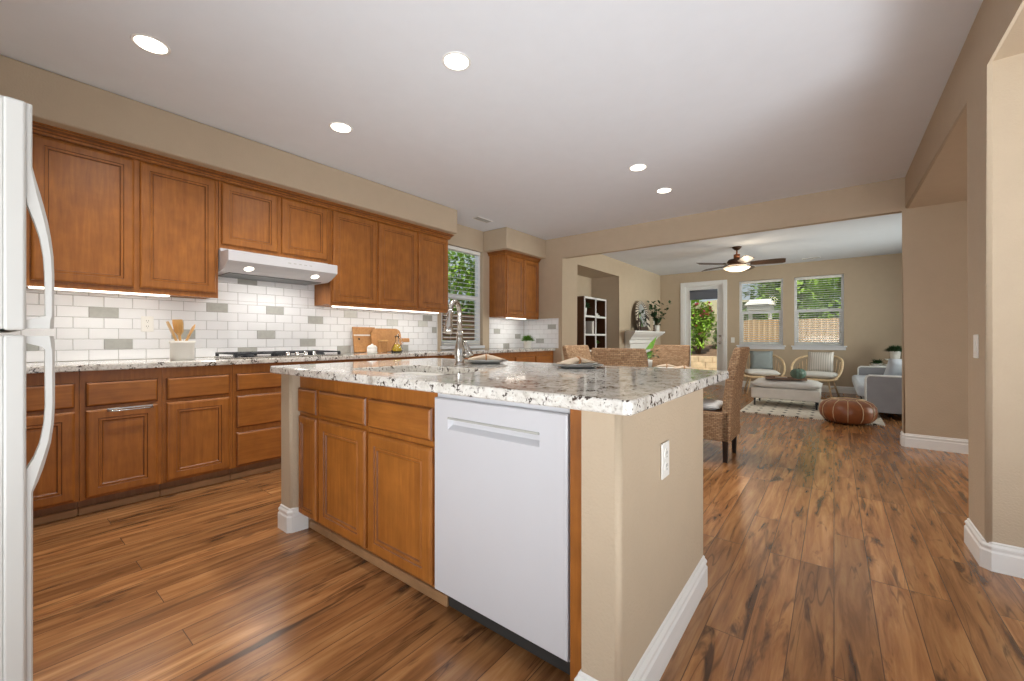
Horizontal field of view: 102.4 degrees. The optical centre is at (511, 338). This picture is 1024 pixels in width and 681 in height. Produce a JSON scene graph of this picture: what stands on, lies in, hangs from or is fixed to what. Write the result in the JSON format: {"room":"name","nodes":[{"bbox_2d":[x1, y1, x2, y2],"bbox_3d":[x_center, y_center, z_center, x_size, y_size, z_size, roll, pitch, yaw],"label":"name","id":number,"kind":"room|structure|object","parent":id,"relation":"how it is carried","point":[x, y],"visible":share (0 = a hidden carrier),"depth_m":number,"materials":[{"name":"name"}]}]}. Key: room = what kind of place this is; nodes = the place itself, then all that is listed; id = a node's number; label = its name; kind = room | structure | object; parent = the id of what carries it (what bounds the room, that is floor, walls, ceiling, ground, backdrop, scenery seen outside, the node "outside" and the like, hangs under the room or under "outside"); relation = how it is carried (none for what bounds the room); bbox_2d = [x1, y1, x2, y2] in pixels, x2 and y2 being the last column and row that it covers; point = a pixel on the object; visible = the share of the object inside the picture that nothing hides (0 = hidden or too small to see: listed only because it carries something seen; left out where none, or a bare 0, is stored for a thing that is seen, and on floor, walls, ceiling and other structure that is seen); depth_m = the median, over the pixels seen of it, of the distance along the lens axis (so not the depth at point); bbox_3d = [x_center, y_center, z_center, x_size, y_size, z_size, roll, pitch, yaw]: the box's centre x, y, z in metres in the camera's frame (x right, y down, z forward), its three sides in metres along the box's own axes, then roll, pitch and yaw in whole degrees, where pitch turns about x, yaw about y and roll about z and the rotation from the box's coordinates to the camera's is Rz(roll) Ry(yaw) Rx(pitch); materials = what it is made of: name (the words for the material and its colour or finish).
{"room":"kitchen","nodes":[
{"label":"kitchen","id":0,"kind":"room"},
{"bbox_2d":[27,224,494,362],"bbox_3d":[-1.879,-0.265,4.489,0.150,2.690,6.560,0,0,38],"label":"wall","id":1,"kind":"structure","parent":0,"point":[468,238],"depth_m":6.20,"materials":[{"name":"beige paint"}]},
{"bbox_2d":[26,133,217,298],"bbox_3d":[-2.767,-0.792,2.963,0.331,0.945,1.022,0,0,38],"label":"upper cabinet","id":2,"kind":"object","parent":1,"relation":"attached to","point":[117,223],"visible":0.91,"depth_m":2.82,"materials":[{"name":"brown wood"}]},
{"bbox_2d":[28,286,170,296],"bbox_3d":[-2.762,-0.320,2.800,0.056,0.022,0.710,0,0,38],"label":"strip light","id":3,"kind":"object","parent":2,"relation":"attached to","point":[33,287],"visible":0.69,"depth_m":2.78,"materials":[{"name":"white plastic"}]},
{"bbox_2d":[0,288,436,362],"bbox_3d":[-2.264,-0.085,3.863,0.003,0.488,4.100,0,0,38],"label":"backsplash","id":4,"kind":"structure","parent":1,"relation":"attached to","point":[88,326],"depth_m":3.42,"materials":[{"name":"white tile"}]},
{"bbox_2d":[141,316,153,331],"bbox_3d":[-2.801,-0.110,3.165,0.010,0.118,0.074,0,0,38],"label":"wall outlet","id":5,"kind":"object","parent":4,"relation":"attached to","point":[147,322],"visible":1,"depth_m":3.16,"materials":[{"name":"white plastic"}]},
{"bbox_2d":[0,55,456,233],"bbox_3d":[-2.223,-1.461,3.559,0.454,0.298,4.430,0,0,38],"label":"soffit","id":6,"kind":"object","parent":1,"relation":"attached to","point":[56,100],"depth_m":3.03,"materials":[{"name":"beige paint"}]},
{"bbox_2d":[207,277,313,305],"bbox_3d":[-2.291,-0.485,3.828,0.003,0.310,0.918,0,0,38],"label":"backsplash","id":7,"kind":"structure","parent":1,"relation":"attached to","point":[230,289],"depth_m":3.81,"materials":[{"name":"white tile"}]},
{"bbox_2d":[218,181,329,263],"bbox_3d":[-2.166,-0.987,3.731,0.331,0.557,0.920,0,0,38],"label":"upper cabinet","id":8,"kind":"object","parent":1,"relation":"attached to","point":[249,220],"visible":0.92,"depth_m":3.57,"materials":[{"name":"brown wood"}]},
{"bbox_2d":[218,248,336,285],"bbox_3d":[-2.100,-0.622,3.659,0.504,0.192,0.880,0,0,38],"label":"range hood","id":9,"kind":"object","parent":8,"relation":"attached to","point":[236,264],"visible":0.99,"depth_m":3.50,"materials":[{"name":"white metal"}]},
{"bbox_2d":[315,209,447,312],"bbox_3d":[-1.403,-0.792,4.707,0.331,0.945,1.550,0,0,38],"label":"upper cabinet","id":10,"kind":"object","parent":1,"relation":"attached to","point":[380,265],"visible":0.99,"depth_m":4.46,"materials":[{"name":"brown wood"}]},
{"bbox_2d":[32,121,453,239],"bbox_3d":[-1.979,-1.283,3.943,0.366,0.056,3.576,0,0,38],"label":"crown molding","id":11,"kind":"structure","parent":10,"relation":"attached to","point":[38,128],"depth_m":3.18,"materials":[{"name":"brown wood"}]},
{"bbox_2d":[441,249,479,345],"bbox_3d":[-0.763,-0.595,5.933,0.070,1.400,0.830,0,0,38],"label":"window","id":12,"kind":"structure","parent":1,"relation":"in","point":[477,271],"depth_m":6.20,"materials":[{"name":"white plastic"}]},
{"bbox_2d":[442,245,479,343],"bbox_3d":[-0.714,-0.601,5.895,0.045,1.368,0.730,0,0,38],"label":"window blind","id":13,"kind":"object","parent":12,"relation":"attached to","point":[450,247],"visible":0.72,"depth_m":5.91,"materials":[{"name":"white"}]},
{"bbox_2d":[489,317,523,348],"bbox_3d":[-0.074,-0.082,6.664,0.003,0.480,0.890,0,0,38],"label":"backsplash","id":14,"kind":"structure","parent":1,"relation":"attached to","point":[503,332],"depth_m":6.63,"materials":[{"name":"white tile"}]},
{"bbox_2d":[489,254,538,318],"bbox_3d":[0.055,-0.789,6.573,0.331,0.952,0.885,0,0,38],"label":"upper cabinet","id":15,"kind":"object","parent":1,"relation":"attached to","point":[513,281],"visible":1,"depth_m":6.31,"materials":[{"name":"brown wood"}]},
{"bbox_2d":[487,250,540,262],"bbox_3d":[0.051,-1.283,6.540,0.366,0.056,0.941,0,0,38],"label":"crown molding","id":16,"kind":"structure","parent":15,"relation":"on","point":[500,252],"depth_m":6.28,"materials":[{"name":"brown wood"}]},
{"bbox_2d":[484,227,545,258],"bbox_3d":[0.061,-1.458,6.482,0.454,0.305,1.030,0,0,38],"label":"soffit","id":17,"kind":"object","parent":1,"relation":"attached to","point":[505,238],"depth_m":6.16,"materials":[{"name":"beige paint"}]},
{"bbox_2d":[0,0,982,239],"bbox_3d":[0.246,-1.660,1.533,7.700,0.100,8.720,0,0,38],"label":"ceiling","id":18,"kind":"structure","parent":0,"point":[725,104],"depth_m":2.61,"materials":[{"name":"white paint"}]},
{"bbox_2d":[130,33,170,55],"bbox_3d":[-1.978,-1.608,2.258,0.172,0.004,0.172,0,0,38],"label":"recessed light","id":19,"kind":"object","parent":18,"relation":"in","point":[148,43],"visible":1,"depth_m":2.25,"materials":[{"name":"white paint"}]},
{"bbox_2d":[329,122,352,132],"bbox_3d":[-1.306,-1.608,3.147,0.172,0.004,0.172,0,0,38],"label":"recessed light","id":20,"kind":"object","parent":18,"relation":"in","point":[340,127],"visible":1,"depth_m":3.14,"materials":[{"name":"white paint"}]},
{"bbox_2d":[442,51,470,70],"bbox_3d":[-0.323,-1.608,2.396,0.172,0.004,0.172,0,0,38],"label":"recessed light","id":21,"kind":"object","parent":18,"relation":"in","point":[453,60],"visible":1,"depth_m":2.39,"materials":[{"name":"white paint"}]},
{"bbox_2d":[281,374,702,680],"bbox_3d":[-0.243,0.639,2.088,2.055,0.882,0.900,0,0,38],"label":"wall","id":22,"kind":"structure","parent":0,"point":[642,532],"depth_m":1.20,"materials":[{"name":"beige paint"}]},
{"bbox_2d":[278,504,707,680],"bbox_3d":[-0.243,1.014,2.088,2.087,0.133,0.932,0,0,38],"label":"baseboard","id":23,"kind":"structure","parent":22,"relation":"attached to","point":[653,663],"depth_m":1.46,"materials":[{"name":"white paint"}]},
{"bbox_2d":[270,358,728,415],"bbox_3d":[-0.165,0.177,2.185,2.146,0.039,1.240,0,0,38],"label":"countertop","id":24,"kind":"structure","parent":22,"relation":"on","point":[618,390],"depth_m":1.62,"materials":[{"name":"white stone"}]},
{"bbox_2d":[443,299,472,365],"bbox_3d":[-0.299,-0.032,2.313,0.122,0.379,0.230,0,0,14],"label":"kitchen faucet","id":25,"kind":"object","parent":24,"relation":"on","point":[460,353],"visible":1,"depth_m":2.37,"materials":[{"name":"silver metal"}]},
{"bbox_2d":[464,360,507,363],"bbox_3d":[-0.164,0.149,2.616,0.280,0.018,0.280,0,0,21],"label":"dinner plate","id":26,"kind":"object","parent":24,"relation":"on","point":[470,361],"visible":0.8,"depth_m":2.53,"materials":[{"name":"ceramic"}]},
{"bbox_2d":[471,360,500,361],"bbox_3d":[-0.164,0.141,2.616,0.220,0.016,0.220,0,0,21],"label":"salad plate","id":27,"kind":"object","parent":26,"relation":"on","point":[471,360],"visible":0.59,"depth_m":2.53,"materials":[{"name":"ceramic"}]},
{"bbox_2d":[468,354,505,359],"bbox_3d":[-0.161,0.121,2.610,0.235,0.049,0.125,0,0,-8],"label":"cloth napkin","id":28,"kind":"object","parent":27,"relation":"on","point":[484,356],"visible":0.94,"depth_m":2.59,"materials":[{"name":"beige fabric"}]},
{"bbox_2d":[552,363,603,367],"bbox_3d":[0.356,0.149,2.241,0.280,0.018,0.280,0,0,-14],"label":"dinner plate","id":29,"kind":"object","parent":24,"relation":"on","point":[555,364],"visible":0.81,"depth_m":2.15,"materials":[{"name":"ceramic"}]},
{"bbox_2d":[557,362,597,365],"bbox_3d":[0.356,0.141,2.241,0.220,0.016,0.220,0,0,-14],"label":"salad plate","id":30,"kind":"object","parent":29,"relation":"on","point":[580,364],"visible":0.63,"depth_m":2.16,"materials":[{"name":"ceramic"}]},
{"bbox_2d":[556,356,598,364],"bbox_3d":[0.362,0.121,2.238,0.235,0.049,0.125,0,0,-42],"label":"cloth napkin","id":31,"kind":"object","parent":30,"relation":"on","point":[576,360],"visible":0.94,"depth_m":2.21,"materials":[{"name":"beige fabric"}]},
{"bbox_2d":[661,440,668,479],"bbox_3d":[0.515,0.407,1.381,0.010,0.118,0.074,0,0,38],"label":"wall outlet","id":32,"kind":"object","parent":22,"relation":"attached to","point":[665,446],"visible":1,"depth_m":1.37,"materials":[{"name":"white plastic"}]},
{"bbox_2d":[33,384,1023,680],"bbox_3d":[1.679,1.080,3.447,7.600,0.001,13.500,0,0,38],"label":"floor","id":33,"kind":"structure","parent":0,"point":[833,551],"depth_m":1.74,"materials":[{"name":"brown wood"}]},
{"bbox_2d":[0,95,54,680],"bbox_3d":[-1.803,0.230,1.039,0.820,1.700,0.817,0,0,38],"label":"refrigerator","id":34,"kind":"object","parent":33,"relation":"on","point":[19,190],"visible":1,"depth_m":1.06,"materials":[{"name":"white metal"}]},
{"bbox_2d":[26,371,78,525],"bbox_3d":[-3.035,0.639,2.371,0.601,0.882,0.698,0,0,38],"label":"base cabinet","id":35,"kind":"object","parent":33,"relation":"on","point":[56,492],"visible":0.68,"depth_m":2.40,"materials":[{"name":"brown wood"}]},
{"bbox_2d":[77,368,161,514],"bbox_3d":[-2.687,0.639,2.789,0.635,0.882,0.385,0,0,38],"label":"base cabinet","id":36,"kind":"object","parent":33,"relation":"on","point":[120,411],"visible":0.97,"depth_m":2.61,"materials":[{"name":"brown wood"}]},
{"bbox_2d":[159,365,231,495],"bbox_3d":[-2.454,0.639,3.114,0.601,0.882,0.411,0,0,38],"label":"base cabinet","id":37,"kind":"object","parent":33,"relation":"on","point":[196,400],"visible":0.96,"depth_m":2.92,"materials":[{"name":"brown wood"}]},
{"bbox_2d":[229,360,343,479],"bbox_3d":[-2.049,0.639,3.632,0.601,0.882,0.900,0,0,38],"label":"base cabinet","id":38,"kind":"object","parent":33,"relation":"on","point":[256,391],"visible":0.35,"depth_m":3.22,"materials":[{"name":"brown wood"}]},
{"bbox_2d":[298,376,331,538],"bbox_3d":[-0.916,0.639,2.480,0.226,0.882,0.641,0,0,38],"label":"base cabinet","id":39,"kind":"object","parent":33,"relation":"on","point":[308,391],"visible":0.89,"depth_m":2.23,"materials":[{"name":"brown wood"}]},
{"bbox_2d":[319,379,448,606],"bbox_3d":[-0.467,0.639,2.128,0.912,0.882,0.641,0,0,38],"label":"base cabinet","id":40,"kind":"object","parent":33,"relation":"on","point":[377,443],"visible":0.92,"depth_m":1.82,"materials":[{"name":"brown wood"}]},
{"bbox_2d":[344,355,454,361],"bbox_3d":[-1.294,0.639,4.598,0.601,0.882,1.548,0,0,38],"label":"base cabinet","id":41,"kind":"object","parent":33,"relation":"on","point":[442,356],"visible":0.02,"depth_m":4.31,"materials":[{"name":"brown wood"}]},
{"bbox_2d":[435,393,569,674],"bbox_3d":[0.115,0.640,1.646,0.592,0.856,0.605,0,0,38],"label":"dishwasher","id":42,"kind":"object","parent":33,"relation":"on","point":[502,468],"visible":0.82,"depth_m":1.38,"materials":[{"name":"white metal"}]},
{"bbox_2d":[464,351,552,362],"bbox_3d":[-0.184,0.639,6.019,0.601,0.882,2.053,0,0,38],"label":"base cabinet","id":43,"kind":"object","parent":33,"relation":"on","point":[535,356],"visible":0.09,"depth_m":6.08,"materials":[{"name":"brown wood"}]},
{"bbox_2d":[26,348,555,373],"bbox_3d":[-1.414,0.178,4.442,0.638,0.038,6.058,0,0,38],"label":"countertop","id":44,"kind":"structure","parent":43,"relation":"on","point":[65,366],"depth_m":3.07,"materials":[{"name":"white stone"}]},
{"bbox_2d":[169,341,195,359],"bbox_3d":[-2.440,0.088,3.049,0.156,0.141,0.156,0,0,38],"label":"utensil crock","id":45,"kind":"object","parent":44,"relation":"on","point":[179,350],"visible":0.92,"depth_m":2.99,"materials":[{"name":"white ceramic"}]},
{"bbox_2d":[172,319,183,340],"bbox_3d":[-2.443,-0.001,3.033,0.084,0.274,0.049,0,0,9],"label":"wooden spatula","id":46,"kind":"object","parent":45,"relation":"in","point":[178,327],"visible":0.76,"depth_m":3.01,"materials":[{"name":"brown wood"}]},
{"bbox_2d":[214,350,342,358],"bbox_3d":[-2.040,0.137,3.650,0.490,0.042,0.880,0,0,38],"label":"cooktop","id":47,"kind":"object","parent":44,"relation":"in","point":[272,354],"visible":1,"depth_m":3.48,"materials":[{"name":"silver metal"}]},
{"bbox_2d":[352,327,374,352],"bbox_3d":[-1.638,0.016,4.580,0.056,0.281,0.280,0,0,38],"label":"cutting board","id":48,"kind":"object","parent":44,"relation":"on","point":[361,335],"visible":0.9,"depth_m":4.54,"materials":[{"name":"brown wood"}]},
{"bbox_2d":[370,328,409,351],"bbox_3d":[-1.412,0.020,4.813,0.053,0.266,0.525,0,0,38],"label":"cutting board","id":49,"kind":"object","parent":44,"relation":"on","point":[376,334],"visible":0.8,"depth_m":4.76,"materials":[{"name":"brown wood"}]},
{"bbox_2d":[570,409,580,680],"bbox_3d":[0.383,0.639,1.453,0.050,0.882,0.618,0,0,38],"label":"filler panel","id":50,"kind":"object","parent":33,"relation":"on","point":[575,415],"visible":0.08,"depth_m":1.21,"materials":[{"name":"brown wood"}]},
{"bbox_2d":[562,345,591,360],"bbox_3d":[0.928,0.580,4.513,0.613,1.000,0.470,0,0,44],"label":"dining chair","id":51,"kind":"object","parent":33,"relation":"on","point":[569,351],"visible":0.11,"depth_m":4.64,"materials":[{"name":"wicker"}]},
{"bbox_2d":[577,296,605,357],"bbox_3d":[1.514,0.142,8.208,0.347,1.875,0.940,0,0,38],"label":"bookshelf","id":52,"kind":"object","parent":33,"relation":"on","point":[598,305],"visible":0.47,"depth_m":8.15,"materials":[{"name":"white wood"}]},
{"bbox_2d":[591,348,647,366],"bbox_3d":[1.029,0.580,3.566,0.470,1.000,0.613,0,0,38],"label":"dining chair","id":53,"kind":"object","parent":33,"relation":"on","point":[634,357],"visible":0.16,"depth_m":3.31,"materials":[{"name":"wicker"}]},
{"bbox_2d":[625,330,664,359],"bbox_3d":[2.846,0.463,8.919,0.339,1.235,1.812,0,0,38],"label":"fireplace mantel","id":54,"kind":"object","parent":33,"relation":"on","point":[633,339],"visible":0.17,"depth_m":8.68,"materials":[{"name":"white paint"}]},
{"bbox_2d":[635,301,650,330],"bbox_3d":[2.853,-0.488,9.015,0.118,0.664,0.734,0,0,38],"label":"arched mirror","id":55,"kind":"object","parent":54,"relation":"on","point":[640,309],"visible":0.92,"depth_m":9.01,"materials":[{"name":"clear glass"}]},
{"bbox_2d":[625,330,664,343],"bbox_3d":[2.846,-0.018,8.919,0.339,0.275,1.812,0,0,38],"label":"mantel shelf","id":56,"kind":"object","parent":54,"relation":"attached to","point":[631,337],"depth_m":8.64,"materials":[{"name":"white paint"}]},
{"bbox_2d":[647,300,671,330],"bbox_3d":[3.318,-0.512,9.377,0.522,0.713,0.708,0,0,11],"label":"potted plant","id":57,"kind":"object","parent":54,"relation":"on","point":[656,320],"visible":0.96,"depth_m":9.34,"materials":[{"name":"green plant"}]},
{"bbox_2d":[649,345,689,366],"bbox_3d":[1.762,0.580,4.812,0.470,1.000,0.613,0,0,38],"label":"dining chair","id":58,"kind":"object","parent":33,"relation":"on","point":[676,355],"visible":0.09,"depth_m":4.96,"materials":[{"name":"wicker"}]},
{"bbox_2d":[703,347,749,462],"bbox_3d":[1.840,0.580,3.854,0.613,1.000,0.470,0,0,38],"label":"dining chair","id":59,"kind":"object","parent":33,"relation":"on","point":[721,419],"visible":0.53,"depth_m":3.60,"materials":[{"name":"wicker"}]},
{"bbox_2d":[703,398,722,409],"bbox_3d":[1.780,0.618,3.901,0.420,0.074,0.430,0,0,38],"label":"seat cushion","id":60,"kind":"object","parent":59,"relation":"on","point":[708,404],"depth_m":3.73,"materials":[{"name":"fabric"}]},
{"bbox_2d":[744,354,785,392],"bbox_3d":[4.975,0.700,8.233,0.798,0.770,0.638,0,0,24],"label":"rattan armchair","id":61,"kind":"object","parent":33,"relation":"on","point":[760,373],"visible":0.62,"depth_m":8.04,"materials":[{"name":"beige wicker"}]},
{"bbox_2d":[750,351,772,369],"bbox_3d":[5.005,0.439,8.272,0.400,0.371,0.155,0,0,27],"label":"throw pillow","id":62,"kind":"object","parent":61,"relation":"on","point":[758,359],"visible":0.96,"depth_m":8.23,"materials":[{"name":"fabric"}]},
{"bbox_2d":[744,369,779,375],"bbox_3d":[4.963,0.675,8.205,0.580,0.130,0.540,0,0,24],"label":"seat cushion","id":63,"kind":"object","parent":61,"relation":"on","point":[750,372],"depth_m":8.01,"materials":[{"name":"white fabric"}]},
{"bbox_2d":[740,398,885,426],"bbox_3d":[4.621,1.074,6.399,1.600,0.012,2.225,0,0,38],"label":"area rug","id":64,"kind":"object","parent":33,"relation":"on","point":[800,409],"visible":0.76,"depth_m":6.18,"materials":[{"name":"white fabric"}]},
{"bbox_2d":[750,378,822,409],"bbox_3d":[4.388,0.856,6.597,0.940,0.425,0.680,0,0,38],"label":"ottoman bench","id":65,"kind":"object","parent":64,"relation":"on","point":[794,390],"visible":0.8,"depth_m":6.33,"materials":[{"name":"fabric"}]},
{"bbox_2d":[750,378,822,389],"bbox_3d":[4.388,0.723,6.597,0.940,0.160,0.680,0,0,38],"label":"seat cushion","id":66,"kind":"object","parent":65,"relation":"on","point":[760,383],"depth_m":6.37,"materials":[{"name":"white fabric"}]},
{"bbox_2d":[819,397,877,424],"bbox_3d":[4.294,0.920,5.275,0.592,0.296,0.592,0,0,38],"label":"pouf","id":67,"kind":"object","parent":64,"relation":"on","point":[844,410],"visible":1,"depth_m":5.08,"materials":[{"name":"brown leather"}]},
{"bbox_2d":[790,355,843,396],"bbox_3d":[5.692,0.700,7.673,0.638,0.770,0.798,0,0,-41],"label":"rattan armchair","id":68,"kind":"object","parent":33,"relation":"on","point":[823,376],"visible":0.73,"depth_m":7.47,"materials":[{"name":"beige wicker"}]},
{"bbox_2d":[807,352,833,371],"bbox_3d":[5.754,0.439,7.687,0.155,0.371,0.400,0,0,-43],"label":"throw pillow","id":69,"kind":"object","parent":68,"relation":"on","point":[817,361],"visible":0.99,"depth_m":7.64,"materials":[{"name":"grey fabric"}]},
{"bbox_2d":[806,371,837,378],"bbox_3d":[5.669,0.675,7.653,0.540,0.130,0.580,0,0,-41],"label":"seat cushion","id":70,"kind":"object","parent":68,"relation":"on","point":[809,374],"depth_m":7.46,"materials":[{"name":"white fabric"}]},
{"bbox_2d":[852,366,901,413],"bbox_3d":[5.915,0.730,6.229,1.150,0.700,2.396,0,0,38],"label":"sofa","id":71,"kind":"object","parent":33,"relation":"on","point":[870,383],"visible":0.34,"depth_m":5.51,"materials":[{"name":"grey fabric"}]},
{"bbox_2d":[854,379,863,395],"bbox_3d":[5.510,0.729,5.873,0.950,0.158,1.040,0,0,38],"label":"seat cushion","id":72,"kind":"object","parent":71,"relation":"on","point":[858,384],"depth_m":5.77,"materials":[{"name":"grey fabric"}]},
{"bbox_2d":[884,358,901,375],"bbox_3d":[5.337,0.455,5.627,0.461,0.358,0.186,0,0,22],"label":"throw pillow","id":73,"kind":"object","parent":71,"relation":"on","point":[894,366],"visible":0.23,"depth_m":5.61,"materials":[{"name":"grey fabric"}]},
{"bbox_3d":[6.806,0.729,7.474,0.480,0.703,0.400,0,0,38],"label":"side table","id":74,"kind":"object","parent":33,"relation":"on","visible":0},
{"bbox_2d":[884,345,901,358],"bbox_3d":[6.913,0.241,7.443,0.364,0.273,0.369,0,0,38],"label":"potted plant","id":75,"kind":"object","parent":74,"relation":"on","point":[895,351],"visible":0.91,"depth_m":7.39,"materials":[{"name":"green plant"}]},
{"bbox_2d":[566,254,659,347],"bbox_3d":[2.056,-0.245,8.769,0.720,2.650,4.750,0,0,38],"label":"wall","id":76,"kind":"structure","parent":0,"point":[622,285],"depth_m":8.45,"materials":[{"name":"beige paint"}]},
{"bbox_2d":[602,213,901,274],"bbox_3d":[4.419,-1.640,6.954,7.800,0.140,4.800,0,0,38],"label":"ceiling","id":77,"kind":"structure","parent":0,"point":[876,235],"depth_m":7.12,"materials":[{"name":"white paint"}]},
{"bbox_2d":[697,246,785,271],"bbox_3d":[3.897,-1.358,7.069,1.338,0.424,1.354,0,0,38],"label":"ceiling fan","id":78,"kind":"object","parent":77,"relation":"hanging from","point":[737,264],"visible":1,"depth_m":6.96,"materials":[{"name":"brown metal"}]},
{"bbox_2d":[539,177,967,439],"bbox_3d":[3.009,-0.265,4.921,7.320,2.690,0.140,0,0,38],"label":"wall","id":79,"kind":"structure","parent":0,"point":[934,237],"depth_m":4.10,"materials":[{"name":"beige paint"}]},
{"bbox_2d":[524,318,557,347],"bbox_3d":[0.468,-0.082,6.808,0.673,0.480,0.003,0,0,38],"label":"backsplash","id":80,"kind":"structure","parent":79,"relation":"attached to","point":[545,331],"depth_m":6.78,"materials":[{"name":"white tile"}]},
{"bbox_2d":[900,431,967,453],"bbox_3d":[4.916,1.014,3.420,2.466,0.133,0.156,0,0,38],"label":"baseboard","id":81,"kind":"structure","parent":79,"relation":"attached to","point":[955,445],"depth_m":3.98,"materials":[{"name":"white paint"}]},
{"bbox_2d":[660,253,901,386],"bbox_3d":[6.012,-0.245,8.602,7.120,2.650,0.160,0,0,38],"label":"wall","id":82,"kind":"structure","parent":0,"point":[872,284],"depth_m":8.09,"materials":[{"name":"beige paint"}]},
{"bbox_2d":[680,280,726,385],"bbox_3d":[4.531,-0.128,9.736,1.020,2.415,0.158,0,0,38],"label":"trim","id":83,"kind":"structure","parent":82,"relation":"attached to","point":[723,283],"depth_m":9.53,"materials":[{"name":"white paint"}]},
{"bbox_2d":[689,289,717,299],"bbox_3d":[4.505,-1.028,9.702,0.608,0.230,0.036,0,0,38],"label":"roller shade","id":84,"kind":"object","parent":82,"relation":"attached to","point":[709,293],"visible":1,"depth_m":9.70,"materials":[{"name":"grey fabric"}]},
{"bbox_2d":[686,285,721,384],"bbox_3d":[4.515,-0.080,9.715,0.806,2.296,0.119,0,0,38],"label":"door","id":85,"kind":"structure","parent":82,"relation":"in","point":[719,287],"depth_m":9.53,"materials":[{"name":"white paint"}]},
{"bbox_2d":[736,279,785,348],"bbox_3d":[5.435,-0.517,9.005,0.926,1.505,0.155,0,0,38],"label":"window","id":86,"kind":"structure","parent":82,"relation":"in","point":[741,313],"depth_m":8.98,"materials":[{"name":"white plastic"}]},
{"bbox_2d":[741,279,781,343],"bbox_3d":[5.423,-0.566,8.990,0.766,1.388,0.045,0,0,38],"label":"window blind","id":87,"kind":"object","parent":86,"relation":"attached to","point":[773,280],"visible":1,"depth_m":8.96,"materials":[{"name":"white plastic"}]},
{"bbox_2d":[742,381,856,393],"bbox_3d":[6.837,1.014,7.846,4.890,0.133,0.016,0,0,38],"label":"baseboard","id":88,"kind":"structure","parent":82,"relation":"attached to","point":[841,389],"depth_m":8.15,"materials":[{"name":"white paint"}]},
{"bbox_2d":[791,274,846,349],"bbox_3d":[6.232,-0.517,8.383,0.913,1.505,0.155,0,0,38],"label":"window","id":89,"kind":"structure","parent":82,"relation":"in","point":[795,346],"depth_m":8.34,"materials":[{"name":"white plastic"}]},
{"bbox_2d":[796,274,841,344],"bbox_3d":[6.220,-0.566,8.367,0.753,1.388,0.045,0,0,38],"label":"window blind","id":90,"kind":"object","parent":89,"relation":"attached to","point":[840,275],"visible":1,"depth_m":8.35,"materials":[{"name":"white plastic"}]},
{"bbox_2d":[905,0,1023,547],"bbox_3d":[2.221,-0.265,-0.048,2.440,2.690,8.660,0,0,38],"label":"wall","id":91,"kind":"structure","parent":0,"point":[970,149],"depth_m":1.92,"materials":[{"name":"beige paint"}]},
{"bbox_2d":[964,518,1023,578],"bbox_3d":[3.276,1.014,1.314,2.456,0.133,0.357,0,0,38],"label":"baseboard","id":92,"kind":"structure","parent":91,"relation":"attached to","point":[1001,558],"depth_m":1.91,"materials":[{"name":"white paint"}]},
{"label":"outside","id":93,"kind":"structure","parent":0,"visible":0},
{"label":"ground","id":94,"kind":"structure","parent":93,"visible":0},
{"bbox_2d":[442,313,474,339],"bbox_3d":[-1.031,0.300,8.992,0.140,1.680,7.900,0,0,38],"label":"fence","id":95,"kind":"object","parent":94,"relation":"on","point":[471,319],"visible":0.07,"depth_m":8.86,"materials":[{"name":"wood"}]},
{"bbox_2d":[448,250,474,331],"bbox_3d":[-1.862,-0.718,9.927,1.706,4.112,2.874,0,0,38],"label":"tree","id":96,"kind":"object","parent":94,"relation":"on","point":[455,284],"visible":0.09,"depth_m":10.13,"materials":[{"name":"green plant"}]},
{"bbox_2d":[448,251,474,331],"bbox_3d":[-0.927,-0.890,11.545,2.166,3.976,2.898,0,0,38],"label":"tree","id":97,"kind":"object","parent":94,"relation":"on","point":[471,264],"visible":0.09,"depth_m":10.98,"materials":[{"name":"green plant"}]},
{"bbox_2d":[691,356,716,369],"bbox_3d":[6.728,0.854,12.669,8.992,0.567,0.250,0,0,38],"label":"wall","id":98,"kind":"structure","parent":94,"relation":"on","point":[698,362],"depth_m":13.02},
{"bbox_2d":[691,344,716,355],"bbox_3d":[5.593,0.685,15.155,4.150,0.910,2.230,0,0,38],"label":"planting bed","id":99,"kind":"object","parent":94,"relation":"on","point":[708,350],"visible":0.02,"depth_m":14.08,"materials":[{"name":"soil"}]},
{"bbox_2d":[691,300,715,354],"bbox_3d":[6.316,-0.505,13.986,1.263,2.257,0.951,0,0,38],"label":"flowering bush","id":100,"kind":"object","parent":99,"relation":"on","point":[700,322],"visible":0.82,"depth_m":13.79,"materials":[{"name":"green plant"}]},
{"bbox_2d":[745,299,775,319],"bbox_3d":[8.585,-0.100,14.232,0.840,2.480,1.000,0,0,38],"label":"patio cover","id":101,"kind":"object","parent":94,"relation":"on","point":[766,303],"visible":0.27,"depth_m":13.95,"materials":[{"name":"white paint"}]},
{"bbox_2d":[691,300,837,344],"bbox_3d":[11.098,-0.420,19.883,11.000,3.200,1.000,0,0,38],"label":"hillside","id":102,"kind":"structure","parent":94,"relation":"on","point":[714,302],"depth_m":20.28,"materials":[{"name":"plant"}]},
{"bbox_2d":[745,279,824,341],"bbox_3d":[10.336,-1.766,15.535,1.803,5.721,2.892,0,0,-36],"label":"tree","id":103,"kind":"object","parent":94,"relation":"on","point":[801,283],"visible":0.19,"depth_m":15.26,"materials":[{"name":"green plant"}]},
{"bbox_2d":[744,318,838,341],"bbox_3d":[9.624,0.270,11.554,6.437,1.740,0.060,0,0,38],"label":"fence","id":104,"kind":"object","parent":94,"relation":"on","point":[755,325],"visible":0.1,"depth_m":12.28,"materials":[{"name":"beige wood"}]},
{"bbox_2d":[742,277,840,341],"bbox_3d":[11.893,-1.960,17.400,5.460,6.147,2.392,0,0,43],"label":"tree","id":105,"kind":"object","parent":94,"relation":"on","point":[810,288],"visible":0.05,"depth_m":17.88,"materials":[{"name":"green plant"}]},
{"bbox_2d":[802,277,840,318],"bbox_3d":[10.857,-1.280,13.064,1.657,4.850,2.701,0,0,-30],"label":"tree","id":106,"kind":"object","parent":94,"relation":"on","point":[822,285],"visible":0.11,"depth_m":13.41,"materials":[{"name":"green plant"}]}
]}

